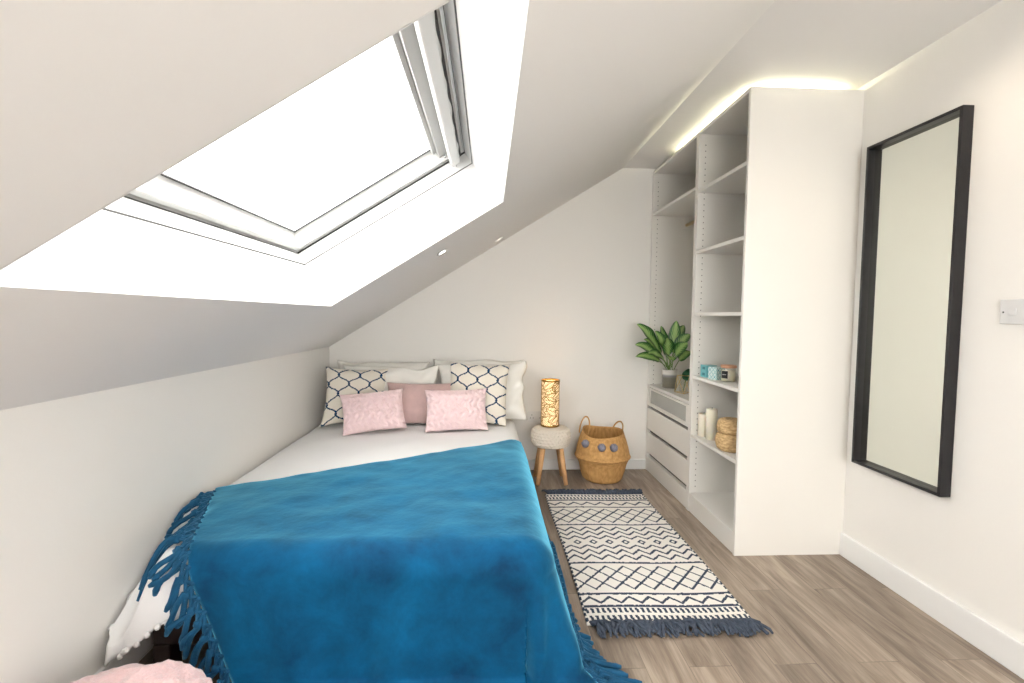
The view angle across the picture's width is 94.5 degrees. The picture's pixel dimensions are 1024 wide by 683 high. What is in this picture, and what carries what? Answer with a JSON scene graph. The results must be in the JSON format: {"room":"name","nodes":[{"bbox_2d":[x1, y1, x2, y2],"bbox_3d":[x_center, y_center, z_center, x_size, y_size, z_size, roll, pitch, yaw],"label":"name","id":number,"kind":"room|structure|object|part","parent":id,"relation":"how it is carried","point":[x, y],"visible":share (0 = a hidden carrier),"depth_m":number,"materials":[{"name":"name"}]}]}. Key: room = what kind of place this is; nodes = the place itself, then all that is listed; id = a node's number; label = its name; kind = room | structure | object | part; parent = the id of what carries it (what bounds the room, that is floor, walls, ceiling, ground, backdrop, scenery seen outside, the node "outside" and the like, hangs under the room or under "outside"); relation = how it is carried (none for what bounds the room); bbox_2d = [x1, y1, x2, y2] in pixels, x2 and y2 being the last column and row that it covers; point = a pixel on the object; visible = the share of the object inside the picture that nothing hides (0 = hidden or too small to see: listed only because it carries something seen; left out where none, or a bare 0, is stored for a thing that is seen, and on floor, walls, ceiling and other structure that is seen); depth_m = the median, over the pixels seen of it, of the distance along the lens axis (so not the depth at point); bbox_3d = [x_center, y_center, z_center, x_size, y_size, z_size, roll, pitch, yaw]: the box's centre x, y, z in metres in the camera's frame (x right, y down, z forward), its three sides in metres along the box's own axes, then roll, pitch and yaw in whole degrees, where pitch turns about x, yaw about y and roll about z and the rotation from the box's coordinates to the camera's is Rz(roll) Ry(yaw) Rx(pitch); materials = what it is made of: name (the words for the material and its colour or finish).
{"room":"bedroom","nodes":[
{"label":"bedroom","id":0,"kind":"room"},
{"bbox_2d":[0,347,329,682],"bbox_3d":[-1.351,0.661,1.037,0.120,0.996,5.569,0,3,-3],"label":"wall","id":1,"kind":"structure","parent":0,"point":[92,484],"depth_m":1.53,"materials":[{"name":"white paint"}]},
{"bbox_2d":[94,631,152,674],"bbox_3d":[-1.288,1.115,1.056,0.016,0.090,5.312,0,3,-3],"label":"baseboard","id":2,"kind":"structure","parent":1,"relation":"attached to","point":[135,655],"depth_m":1.64,"materials":[{"name":"white"}]},
{"bbox_2d":[329,168,655,458],"bbox_3d":[0.126,-0.222,3.793,3.332,2.495,0.120,0,3,-3],"label":"wall","id":3,"kind":"structure","parent":0,"point":[566,295],"depth_m":3.73,"materials":[{"name":"white paint"}]},
{"bbox_2d":[527,411,540,421],"bbox_3d":[0.196,0.600,3.776,0.146,0.086,0.011,0,3,-3],"label":"wall socket","id":4,"kind":"object","parent":3,"relation":"attached to","point":[532,416],"visible":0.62,"depth_m":3.77,"materials":[{"name":"white plastic"}]},
{"bbox_2d":[527,459,645,469],"bbox_3d":[-0.173,0.984,3.776,2.512,0.082,0.016,0,3,-3],"label":"baseboard","id":5,"kind":"structure","parent":3,"relation":"attached to","point":[548,464],"depth_m":3.80,"materials":[{"name":"white"}]},
{"bbox_2d":[0,0,1001,409],"bbox_3d":[0.231,-0.528,1.050,3.401,1.620,5.569,0,3,-3],"label":"ceiling","id":6,"kind":"structure","parent":0,"point":[99,98],"depth_m":1.12,"materials":[{"name":"white paint"}]},
{"bbox_2d":[0,0,530,306],"bbox_3d":[-0.585,-0.619,1.492,1.237,0.992,1.840,0,3,-3],"label":"window","id":7,"kind":"structure","parent":6,"relation":"attached to","point":[460,61],"depth_m":1.57,"materials":[{"name":"white paint"}]},
{"bbox_3d":[-0.603,-0.647,1.489,0.915,0.655,1.628,0,3,-3],"label":"frame","id":8,"kind":"part","parent":7,"relation":"part of","materials":[{"name":"white paint"}]},
{"bbox_3d":[-0.620,-0.675,1.487,0.835,0.571,1.576,0,3,-3],"label":"sash","id":9,"kind":"part","parent":7,"relation":"part of","materials":[{"name":"white paint"}]},
{"bbox_3d":[-0.301,-0.872,1.492,0.097,0.073,1.540,0,3,-3],"label":"rail","id":10,"kind":"part","parent":7,"relation":"part of","materials":[{"name":"grey paint"}]},
{"bbox_2d":[138,469,1023,682],"bbox_3d":[0.247,1.221,1.146,3.332,0.100,5.569,0,3,-3],"label":"floor","id":11,"kind":"structure","parent":0,"point":[830,620],"depth_m":1.84,"materials":[{"name":"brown wood"}]},
{"bbox_2d":[70,659,211,682],"bbox_3d":[-0.992,1.003,1.117,0.505,0.302,0.511,0,3,-3],"label":"pouf","id":12,"kind":"object","parent":11,"relation":"on","point":[167,671],"visible":1,"depth_m":1.25,"materials":[{"name":"pink fabric"}]},
{"bbox_2d":[153,614,213,663],"bbox_3d":[-0.604,0.865,2.644,1.240,0.432,2.161,0,3,-3],"label":"bed","id":13,"kind":"object","parent":11,"relation":"on","point":[164,648],"visible":0.03,"depth_m":1.54,"materials":[{"name":"brown wood"}]},
{"bbox_3d":[-1.145,1.061,1.575,0.055,0.145,0.061,0,3,-3],"label":"leg","id":14,"kind":"part","parent":13,"relation":"part of","materials":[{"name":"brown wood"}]},
{"bbox_3d":[-0.552,0.946,1.583,1.240,0.095,0.030,0,3,-3],"label":"foot rail","id":15,"kind":"part","parent":13,"relation":"part of","materials":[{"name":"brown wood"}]},
{"bbox_2d":[104,419,518,666],"bbox_3d":[-0.626,0.801,2.561,1.475,0.344,2.118,0,3,-3],"label":"duvet","id":16,"kind":"object","parent":13,"relation":"on","point":[323,448],"visible":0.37,"depth_m":2.61,"materials":[{"name":"white fabric"}]},
{"bbox_2d":[320,367,387,426],"bbox_3d":[-1.106,0.391,3.341,0.444,0.419,0.207,0,3,-12],"label":"cushion","id":17,"kind":"object","parent":16,"relation":"on","point":[339,381],"visible":0.59,"depth_m":3.30,"materials":[{"name":"fabric"}]},
{"bbox_2d":[340,388,406,435],"bbox_3d":[-0.920,0.465,3.144,0.422,0.277,0.188,-1,3,-21],"label":"cushion","id":18,"kind":"object","parent":16,"relation":"on","point":[363,412],"visible":1,"depth_m":3.09,"materials":[{"name":"pink fabric"}]},
{"bbox_2d":[337,360,429,369],"bbox_3d":[-0.982,0.355,3.604,0.709,0.417,0.187,0,3,-4],"label":"pillow","id":19,"kind":"object","parent":16,"relation":"on","point":[412,365],"visible":0.06,"depth_m":3.60,"materials":[{"name":"white fabric"}]},
{"bbox_2d":[136,439,641,682],"bbox_3d":[-0.496,0.872,1.942,1.658,0.475,1.734,0,3,-16],"label":"blanket","id":20,"kind":"object","parent":16,"relation":"on","point":[444,566],"visible":0.99,"depth_m":1.54,"materials":[{"name":"blue fabric"}]},
{"bbox_2d":[343,364,438,390],"bbox_3d":[-0.892,0.373,3.471,0.716,0.408,0.198,0,3,-5],"label":"pillow","id":21,"kind":"object","parent":16,"relation":"on","point":[429,375],"visible":0.27,"depth_m":3.48,"materials":[{"name":"white fabric"}]},
{"bbox_2d":[387,382,450,423],"bbox_3d":[-0.631,0.438,3.348,0.520,0.285,0.136,0,3,-3],"label":"cushion","id":22,"kind":"object","parent":16,"relation":"on","point":[414,403],"visible":0.45,"depth_m":3.31,"materials":[{"name":"pink fabric"}]},
{"bbox_2d":[425,388,487,431],"bbox_3d":[-0.374,0.460,3.184,0.422,0.275,0.186,0,3,-10],"label":"cushion","id":23,"kind":"object","parent":16,"relation":"on","point":[452,409],"visible":1,"depth_m":3.13,"materials":[{"name":"pink fabric"}]},
{"bbox_2d":[433,359,523,383],"bbox_3d":[-0.261,0.354,3.640,0.709,0.430,0.201,0,3,-5],"label":"pillow","id":24,"kind":"object","parent":16,"relation":"on","point":[471,362],"visible":0.04,"depth_m":3.64,"materials":[{"name":"white fabric"}]},
{"bbox_2d":[450,362,509,425],"bbox_3d":[-0.242,0.369,3.360,0.449,0.432,0.188,1,3,0],"label":"cushion","id":25,"kind":"object","parent":16,"relation":"on","point":[463,376],"visible":0.68,"depth_m":3.32,"materials":[{"name":"fabric"}]},
{"bbox_2d":[437,361,527,419],"bbox_3d":[-0.221,0.363,3.490,0.672,0.438,0.214,0,3,-6],"label":"pillow","id":26,"kind":"object","parent":16,"relation":"on","point":[515,409],"visible":0.32,"depth_m":3.47,"materials":[{"name":"white fabric"}]},
{"bbox_2d":[530,424,570,485],"bbox_3d":[0.288,0.836,3.541,0.303,0.418,0.305,0,3,-9],"label":"stool","id":27,"kind":"object","parent":11,"relation":"on","point":[558,438],"visible":0.84,"depth_m":3.44,"materials":[{"name":"beige fabric"}]},
{"bbox_3d":[0.199,0.906,3.620,0.087,0.269,0.042,3,4,33],"label":"leg","id":28,"kind":"part","parent":27,"relation":"part of","materials":[{"name":"brown wood"}]},
{"bbox_3d":[0.207,0.914,3.462,0.087,0.269,0.042,-2,4,-39],"label":"leg","id":29,"kind":"part","parent":27,"relation":"part of","materials":[{"name":"brown wood"}]},
{"bbox_2d":[540,378,559,427],"bbox_3d":[0.284,0.455,3.520,0.141,0.345,0.141,0,3,-3],"label":"table lamp","id":30,"kind":"object","parent":27,"relation":"on","point":[550,389],"visible":1,"depth_m":3.46,"materials":[{"name":"gold metal"}]},
{"bbox_3d":[0.289,0.704,3.534,0.305,0.152,0.303,0,3,-3],"label":"seat","id":31,"kind":"part","parent":27,"relation":"part of","materials":[{"name":"beige fabric"}]},
{"bbox_3d":[0.368,0.907,3.629,0.087,0.269,0.042,-2,4,-39],"label":"leg","id":32,"kind":"part","parent":27,"relation":"part of","materials":[{"name":"brown wood"}]},
{"bbox_3d":[0.375,0.915,3.470,0.087,0.269,0.042,3,4,33],"label":"leg","id":33,"kind":"part","parent":27,"relation":"part of","materials":[{"name":"brown wood"}]},
{"bbox_2d":[575,416,630,483],"bbox_3d":[0.686,0.806,3.582,0.420,0.467,0.422,0,3,-3],"label":"basket","id":34,"kind":"object","parent":11,"relation":"on","point":[602,453],"visible":1,"depth_m":3.45,"materials":[{"name":"brown wicker"}]},
{"bbox_3d":[0.559,0.640,3.620,0.038,0.141,0.120,-1,4,-31],"label":"handle","id":35,"kind":"part","parent":34,"relation":"part of","materials":[{"name":"brown wicker"}]},
{"bbox_3d":[0.791,0.653,3.549,0.142,0.123,0.038,-2,4,-38],"label":"handle","id":36,"kind":"part","parent":34,"relation":"part of","materials":[{"name":"brown wicker"}]},
{"bbox_2d":[541,488,773,638],"bbox_3d":[0.609,1.078,2.564,0.738,0.040,1.549,0,3,-3],"label":"rug","id":37,"kind":"object","parent":11,"relation":"on","point":[629,567],"visible":1,"depth_m":2.26,"materials":[{"name":"white fabric"}]},
{"bbox_2d":[645,132,698,508],"bbox_3d":[1.403,-0.124,3.389,0.578,2.368,0.808,0,3,-3],"label":"wardrobe","id":38,"kind":"object","parent":11,"relation":"on","point":[674,191],"visible":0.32,"depth_m":3.71,"materials":[{"name":"white wood"}]},
{"bbox_2d":[635,321,689,388],"bbox_3d":[1.097,0.098,3.510,0.471,0.509,0.288,0,3,-3],"label":"potted plant","id":39,"kind":"object","parent":38,"relation":"on","point":[676,341],"visible":0.98,"depth_m":3.50,"materials":[{"name":"green plant"}]},
{"bbox_3d":[1.193,0.280,3.583,0.114,0.139,0.114,0,3,-3],"label":"pot","id":40,"kind":"part","parent":39,"relation":"part of","materials":[{"name":"ceramic"}]},
{"bbox_3d":[1.388,0.949,3.447,0.570,0.019,0.770,0,3,-3],"label":"panel","id":41,"kind":"part","parent":38,"relation":"part of","materials":[{"name":"white wood"}]},
{"bbox_3d":[1.364,0.828,3.439,0.516,0.162,0.766,0,3,-3],"label":"drawer","id":42,"kind":"part","parent":38,"relation":"part of","materials":[{"name":"white wood"}]},
{"bbox_3d":[1.366,0.636,3.429,0.516,0.170,0.766,0,3,-3],"label":"drawer","id":43,"kind":"part","parent":38,"relation":"part of","materials":[{"name":"white wood"}]},
{"bbox_3d":[1.368,0.460,3.419,0.516,0.145,0.766,0,3,-3],"label":"drawer","id":44,"kind":"part","parent":38,"relation":"part of","materials":[{"name":"white wood"}]},
{"bbox_3d":[1.118,0.452,3.407,0.004,0.103,0.678,0,3,-3],"label":"glass","id":45,"kind":"part","parent":38,"relation":"part of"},
{"bbox_2d":[649,384,688,403],"bbox_3d":[1.395,0.373,3.416,0.568,0.020,0.769,0,3,-3],"label":"shelf","id":46,"kind":"object","parent":38,"relation":"attached to","point":[669,393],"depth_m":3.42,"materials":[{"name":"white wood"}]},
{"bbox_3d":[1.135,0.734,3.423,0.008,0.407,0.770,0,3,-3],"label":"divider rail","id":47,"kind":"part","parent":38,"relation":"part of","materials":[{"name":"grey"}]},
{"bbox_2d":[653,187,694,216],"bbox_3d":[1.409,-0.973,3.344,0.568,0.020,0.769,0,3,-3],"label":"shelf","id":48,"kind":"object","parent":38,"relation":"attached to","point":[684,205],"depth_m":3.45,"materials":[{"name":"white wood"}]},
{"bbox_3d":[1.411,-1.296,3.326,0.570,0.019,0.770,0,3,-3],"label":"panel","id":49,"kind":"part","parent":38,"relation":"part of","materials":[{"name":"white wood"}]},
{"bbox_2d":[674,369,689,393],"bbox_3d":[1.214,0.276,3.333,0.109,0.174,0.106,0,3,-3],"label":"holder","id":50,"kind":"object","parent":38,"relation":"on","point":[685,375],"visible":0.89,"depth_m":3.32,"materials":[{"name":"gold metal"}]},
{"bbox_3d":[1.391,-0.894,3.347,0.024,0.024,0.766,0,3,-3],"label":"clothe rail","id":51,"kind":"part","parent":38,"relation":"part of","materials":[{"name":"gold metal"}]},
{"bbox_3d":[1.422,-0.102,2.996,0.578,2.368,0.020,0,3,-3],"label":"panel","id":52,"kind":"part","parent":38,"relation":"part of","materials":[{"name":"white wood"}]},
{"bbox_2d":[687,86,864,555],"bbox_3d":[1.437,-0.086,2.693,0.578,2.368,0.586,0,3,-3],"label":"wardrobe","id":53,"kind":"object","parent":11,"relation":"on","point":[779,168],"visible":1,"depth_m":2.42,"materials":[{"name":"white wood"}]},
{"bbox_2d":[698,413,705,436],"bbox_3d":[1.193,0.513,2.946,0.066,0.148,0.066,0,3,-3],"label":"pillar candle","id":54,"kind":"object","parent":53,"relation":"on","point":[701,416],"visible":0.77,"depth_m":2.92,"materials":[{"name":"beige wax"}]},
{"bbox_2d":[700,364,716,377],"bbox_3d":[1.201,0.180,2.892,0.066,0.074,0.066,0,3,-10],"label":"box","id":55,"kind":"object","parent":53,"relation":"on","point":[704,367],"visible":0.62,"depth_m":2.88,"materials":[{"name":"teal cardboard"}]},
{"bbox_2d":[705,408,717,440],"bbox_3d":[1.206,0.494,2.859,0.066,0.196,0.066,0,3,-3],"label":"pillar candle","id":56,"kind":"object","parent":53,"relation":"on","point":[711,413],"visible":0.94,"depth_m":2.83,"materials":[{"name":"beige wax"}]},
{"bbox_3d":[1.422,0.987,2.751,0.570,0.019,0.548,0,3,-3],"label":"panel","id":57,"kind":"part","parent":53,"relation":"part of","materials":[{"name":"white wood"}]},
{"bbox_2d":[691,434,735,463],"bbox_3d":[1.427,0.612,2.731,0.568,0.020,0.547,0,3,-3],"label":"shelf","id":58,"kind":"object","parent":53,"relation":"attached to","point":[710,444],"depth_m":2.72,"materials":[{"name":"white wood"}]},
{"bbox_2d":[693,375,738,391],"bbox_3d":[1.431,0.240,2.711,0.568,0.020,0.547,0,3,-3],"label":"shelf","id":59,"kind":"object","parent":53,"relation":"attached to","point":[733,386],"depth_m":2.68,"materials":[{"name":"white wood"}]},
{"bbox_2d":[708,366,724,379],"bbox_3d":[1.206,0.187,2.792,0.064,0.072,0.064,-1,3,-23],"label":"box","id":60,"kind":"object","parent":53,"relation":"on","point":[714,372],"visible":0.86,"depth_m":2.77,"materials":[{"name":"teal cardboard"}]},
{"bbox_3d":[1.423,-0.101,2.976,0.578,2.368,0.020,0,3,-3],"label":"panel","id":61,"kind":"part","parent":53,"relation":"part of","materials":[{"name":"white wood"}]},
{"bbox_2d":[695,312,740,315],"bbox_3d":[1.435,-0.154,2.689,0.568,0.020,0.547,0,3,-3],"label":"shelf","id":62,"kind":"object","parent":53,"relation":"attached to","point":[696,313],"depth_m":2.65,"materials":[{"name":"white wood"}]},
{"bbox_2d":[697,236,743,254],"bbox_3d":[1.439,-0.536,2.669,0.568,0.020,0.547,0,3,-3],"label":"shelf","id":63,"kind":"object","parent":53,"relation":"attached to","point":[734,246],"depth_m":2.74,"materials":[{"name":"white wood"}]},
{"bbox_2d":[698,161,746,193],"bbox_3d":[1.442,-0.905,2.649,0.568,0.020,0.547,0,3,-3],"label":"shelf","id":64,"kind":"object","parent":53,"relation":"attached to","point":[734,181],"depth_m":2.72,"materials":[{"name":"white wood"}]},
{"bbox_3d":[1.446,-1.258,2.630,0.570,0.019,0.548,0,3,-3],"label":"panel","id":65,"kind":"part","parent":53,"relation":"part of","materials":[{"name":"white wood"}]},
{"bbox_2d":[715,417,736,452],"bbox_3d":[1.219,0.515,2.627,0.166,0.177,0.166,0,3,-3],"label":"lidded basket","id":66,"kind":"object","parent":53,"relation":"on","point":[725,438],"visible":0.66,"depth_m":2.58,"materials":[{"name":"wicker"}]},
{"bbox_3d":[1.220,0.467,2.624,0.156,0.080,0.156,0,3,-3],"label":"lid","id":67,"kind":"part","parent":66,"relation":"part of","materials":[{"name":"wicker"}]},
{"bbox_2d":[720,364,736,381],"bbox_3d":[1.234,0.180,2.698,0.086,0.093,0.086,0,3,-3],"label":"jar candle","id":68,"kind":"object","parent":53,"relation":"on","point":[726,375],"visible":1,"depth_m":2.67,"materials":[{"name":"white glass"}]},
{"bbox_3d":[1.234,0.142,2.696,0.086,0.016,0.086,0,3,-3],"label":"lid","id":69,"kind":"part","parent":68,"relation":"part of","materials":[{"name":"orange metal"}]},
{"bbox_2d":[843,0,1023,642],"bbox_3d":[1.864,-0.062,1.156,0.120,2.495,5.569,0,3,-3],"label":"wall","id":70,"kind":"structure","parent":0,"point":[967,545],"depth_m":1.80,"materials":[{"name":"white paint"}]},
{"bbox_2d":[851,105,973,496],"bbox_3d":[1.735,-0.154,2.089,0.046,1.536,0.464,0,3,-3],"label":"wall mirror","id":71,"kind":"object","parent":70,"relation":"attached to","point":[917,178],"visible":1,"depth_m":2.05,"materials":[{"name":"black wood"}]},
{"bbox_2d":[839,533,1023,679],"bbox_3d":[1.818,1.162,0.516,0.018,0.118,3.925,0,3,-3],"label":"baseboard","id":72,"kind":"structure","parent":70,"relation":"attached to","point":[1004,648],"depth_m":1.92,"materials":[{"name":"white wood"}]},
{"bbox_2d":[999,299,1023,323],"bbox_3d":[1.774,-0.104,1.643,0.012,0.088,0.144,0,3,-3],"label":"light switch","id":73,"kind":"object","parent":70,"relation":"attached to","point":[1011,310],"visible":1,"depth_m":1.67,"materials":[{"name":"white plastic"}]}
]}

